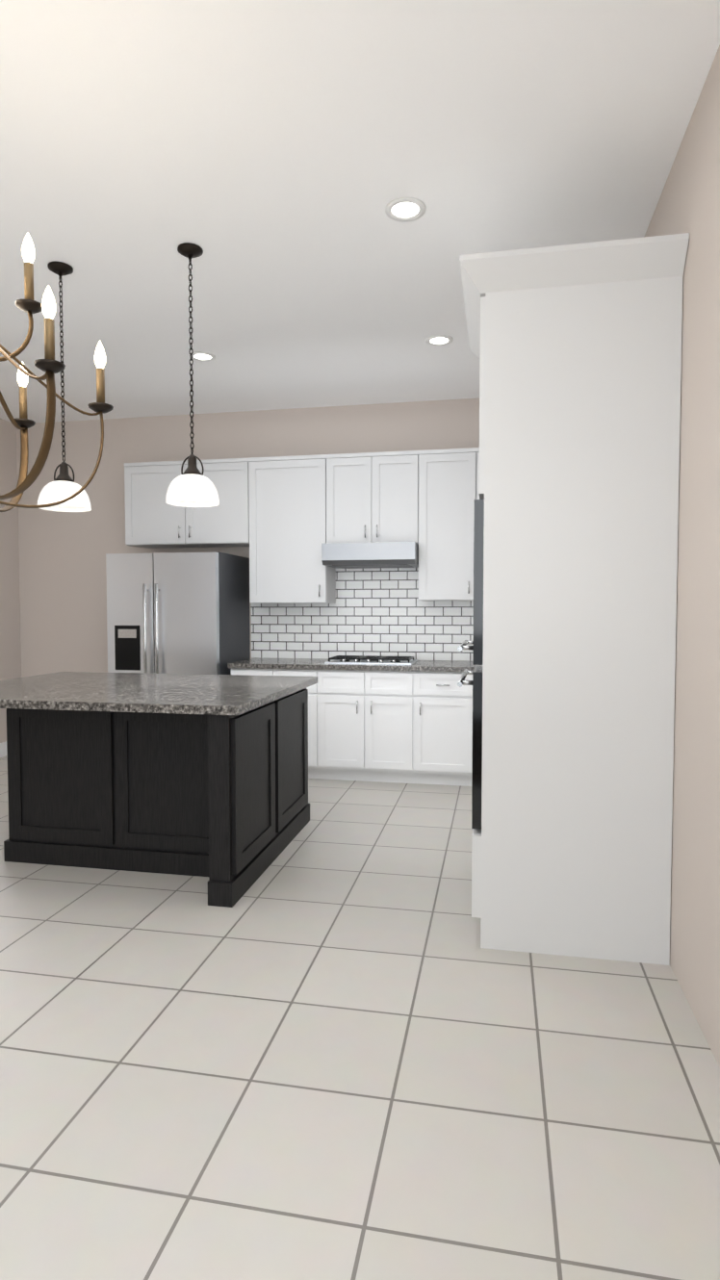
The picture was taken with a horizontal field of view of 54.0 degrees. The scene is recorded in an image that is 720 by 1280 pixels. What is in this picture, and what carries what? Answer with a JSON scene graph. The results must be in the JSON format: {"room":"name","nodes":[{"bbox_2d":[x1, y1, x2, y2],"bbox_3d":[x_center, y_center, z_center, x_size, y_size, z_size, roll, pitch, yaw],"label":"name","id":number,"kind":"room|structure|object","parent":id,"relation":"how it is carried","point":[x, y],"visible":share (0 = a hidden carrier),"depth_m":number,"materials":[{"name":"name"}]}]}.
{"room":"kitchen","nodes":[
{"label":"kitchen","id":0,"kind":"room"},
{"bbox_2d":[0,418,21,742],"bbox_3d":[-3.326,-0.475,6.534,0.150,3.080,0.570,0,3,11],"label":"wall","id":1,"kind":"structure","parent":0,"point":[10,639],"depth_m":6.53,"materials":[{"name":"beige paint"}]},
{"bbox_2d":[0,741,7,757],"bbox_3d":[-3.260,1.002,6.509,0.012,0.130,0.420,0,3,11],"label":"baseboard","id":2,"kind":"structure","parent":1,"relation":"attached to","point":[3,750],"depth_m":6.45,"materials":[{"name":"white wood"}]},
{"bbox_2d":[16,398,479,677],"bbox_3d":[-0.648,-0.462,6.238,5.220,3.080,0.120,0,3,11],"label":"wall","id":3,"kind":"structure","parent":0,"point":[63,584],"depth_m":6.46,"materials":[{"name":"beige paint"}]},
{"bbox_2d":[124,458,239,548],"bbox_3d":[-1.439,-1.168,6.121,1.118,0.700,0.347,0,3,11],"label":"upper cabinet","id":4,"kind":"object","parent":3,"relation":"attached to","point":[150,523],"depth_m":5.98,"materials":[{"name":"white wood"}]},
{"bbox_2d":[239,454,335,603],"bbox_3d":[-0.566,-0.911,5.961,0.790,1.200,0.347,0,3,11],"label":"upper cabinet","id":5,"kind":"object","parent":3,"relation":"attached to","point":[283,518],"depth_m":5.80,"materials":[{"name":"white wood"}]},
{"bbox_2d":[250,567,473,661],"bbox_3d":[0.408,-0.306,5.971,2.797,0.949,0.008,0,3,11],"label":"tile backsplash","id":6,"kind":"structure","parent":3,"relation":"attached to","point":[379,611],"depth_m":6.04,"materials":[{"name":"white tile"}]},
{"bbox_2d":[324,450,409,543],"bbox_3d":[0.126,-1.140,5.815,0.748,0.730,0.347,0,3,11],"label":"upper cabinet","id":7,"kind":"object","parent":3,"relation":"attached to","point":[367,494],"depth_m":5.65,"materials":[{"name":"white wood"}]},
{"bbox_2d":[321,541,418,568],"bbox_3d":[0.110,-0.684,5.756,0.740,0.172,0.506,0,3,11],"label":"range hood","id":8,"kind":"object","parent":7,"relation":"attached to","point":[366,555],"visible":0.9,"depth_m":5.52,"materials":[{"name":"silver metal"}]},
{"bbox_2d":[409,448,466,600],"bbox_3d":[0.715,-0.910,5.709,0.580,1.180,0.347,0,3,11],"label":"upper cabinet","id":9,"kind":"object","parent":3,"relation":"attached to","point":[437,477],"depth_m":5.56,"materials":[{"name":"white wood"}]},
{"bbox_2d":[466,447,479,600],"bbox_3d":[1.124,-0.906,5.629,0.514,1.180,0.347,0,3,11],"label":"upper cabinet","id":10,"kind":"object","parent":3,"relation":"attached to","point":[473,454],"depth_m":5.50,"materials":[{"name":"white wood"}]},
{"bbox_2d":[0,755,719,1279],"bbox_3d":[-1.251,1.170,5.310,6.020,0.100,9.370,0,3,11],"label":"floor","id":11,"kind":"structure","parent":0,"point":[337,1042],"depth_m":2.02,"materials":[{"name":"white tile"}]},
{"bbox_2d":[3,687,309,907],"bbox_3d":[-1.143,0.737,3.974,1.420,0.880,1.348,0,3,11],"label":"kitchen island","id":12,"kind":"object","parent":11,"relation":"on","point":[192,775],"depth_m":3.63,"materials":[{"name":"black wood"}]},
{"bbox_2d":[0,671,317,717],"bbox_3d":[-1.293,0.276,3.994,1.810,0.040,1.410,0,3,11],"label":"island countertop","id":13,"kind":"structure","parent":12,"relation":"on","point":[120,693],"depth_m":3.69,"materials":[{"name":"grey stone"}]},
{"bbox_2d":[105,551,250,674],"bbox_3d":[-1.514,0.191,5.954,0.940,1.800,0.806,0,3,11],"label":"fridge","id":14,"kind":"object","parent":11,"relation":"on","point":[177,612],"visible":0.56,"depth_m":5.61,"materials":[{"name":"grey metal"}]},
{"bbox_2d":[230,668,261,675],"bbox_3d":[-0.770,0.652,5.921,0.420,0.880,0.637,0,3,11],"label":"base cabinet","id":15,"kind":"object","parent":11,"relation":"on","point":[243,672],"depth_m":5.61,"materials":[{"name":"white wood"}]},
{"bbox_2d":[261,668,307,689],"bbox_3d":[-0.447,0.655,5.858,0.482,0.880,0.637,0,3,11],"label":"base cabinet","id":16,"kind":"object","parent":11,"relation":"on","point":[265,672],"depth_m":5.54,"materials":[{"name":"white wood"}]},
{"bbox_2d":[307,668,404,783],"bbox_3d":[0.097,0.660,5.751,0.872,0.880,0.637,0,3,11],"label":"base cabinet","id":17,"kind":"object","parent":11,"relation":"on","point":[397,723],"depth_m":5.46,"materials":[{"name":"white wood"}]},
{"bbox_2d":[227,657,475,672],"bbox_3d":[0.364,0.203,5.668,2.756,0.040,0.657,0,3,11],"label":"countertop","id":18,"kind":"structure","parent":17,"relation":"on","point":[252,663],"depth_m":5.49,"materials":[{"name":"grey stone"}]},
{"bbox_2d":[324,655,417,665],"bbox_3d":[0.100,0.158,5.740,0.690,0.041,0.440,0,3,11],"label":"cooktop","id":19,"kind":"object","parent":18,"relation":"in","point":[370,659],"visible":1,"depth_m":5.61,"materials":[{"name":"silver metal"}]},
{"bbox_2d":[404,672,461,785],"bbox_3d":[0.686,0.665,5.636,0.572,0.880,0.637,0,3,11],"label":"base cabinet","id":20,"kind":"object","parent":11,"relation":"on","point":[432,701],"depth_m":5.35,"materials":[{"name":"white wood"}]},
{"bbox_2d":[461,672,472,786],"bbox_3d":[1.095,0.668,5.555,0.505,0.880,0.637,0,3,11],"label":"base cabinet","id":21,"kind":"object","parent":11,"relation":"on","point":[467,690],"depth_m":5.29,"materials":[{"name":"white wood"}]},
{"bbox_2d":[457,232,689,965],"bbox_3d":[0.851,-0.122,3.081,0.811,2.675,0.930,0,3,11],"label":"tall cabinet","id":22,"kind":"object","parent":11,"relation":"on","point":[576,348],"visible":1,"depth_m":2.69,"materials":[{"name":"white wood"}]},
{"bbox_2d":[0,0,719,423],"bbox_3d":[-1.529,-1.865,1.683,5.220,0.120,9.270,0,3,11],"label":"ceiling","id":23,"kind":"structure","parent":0,"point":[271,158],"depth_m":2.79,"materials":[{"name":"white paint"}]},
{"bbox_2d":[0,232,113,511],"bbox_3d":[-1.084,-1.048,1.911,0.757,1.528,0.776,0,3,11],"label":"chandelier","id":24,"kind":"object","parent":23,"relation":"hanging from","point":[49,366],"visible":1,"depth_m":1.91,"materials":[{"name":"brown metal"}]},
{"bbox_2d":[37,261,91,511],"bbox_3d":[-1.515,-1.280,3.598,0.256,1.213,0.256,0,3,11],"label":"pendant light","id":25,"kind":"object","parent":23,"relation":"hanging from","point":[63,485],"visible":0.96,"depth_m":3.57,"materials":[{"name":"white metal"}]},
{"bbox_2d":[165,242,219,507],"bbox_3d":[-0.817,-1.272,3.420,0.256,1.213,0.256,0,3,11],"label":"pendant light","id":26,"kind":"object","parent":23,"relation":"hanging from","point":[192,486],"visible":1,"depth_m":3.39,"materials":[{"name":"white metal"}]},
{"bbox_2d":[192,351,215,361],"bbox_3d":[-1.075,-1.938,4.829,0.174,0.007,0.174,-2,3,-34],"label":"recessed light","id":27,"kind":"object","parent":23,"relation":"in","point":[202,356],"depth_m":4.83,"materials":[{"name":"white plastic"}]},
{"bbox_2d":[384,197,425,221],"bbox_3d":[0.197,-1.860,3.053,0.174,0.007,0.174,0,3,2],"label":"recessed light","id":28,"kind":"object","parent":23,"relation":"in","point":[405,209],"depth_m":3.05,"materials":[{"name":"white plastic"}]},
{"bbox_2d":[425,334,453,346],"bbox_3d":[0.509,-1.925,4.539,0.174,0.007,0.174,0,3,2],"label":"recessed light","id":29,"kind":"object","parent":23,"relation":"in","point":[435,340],"depth_m":4.53,"materials":[{"name":"white plastic"}]},
{"bbox_2d":[643,45,719,1067],"bbox_3d":[0.962,-0.243,1.203,0.120,3.080,9.150,0,3,11],"label":"wall","id":30,"kind":"structure","parent":0,"point":[689,200],"depth_m":2.34,"materials":[{"name":"beige paint"}]}
]}

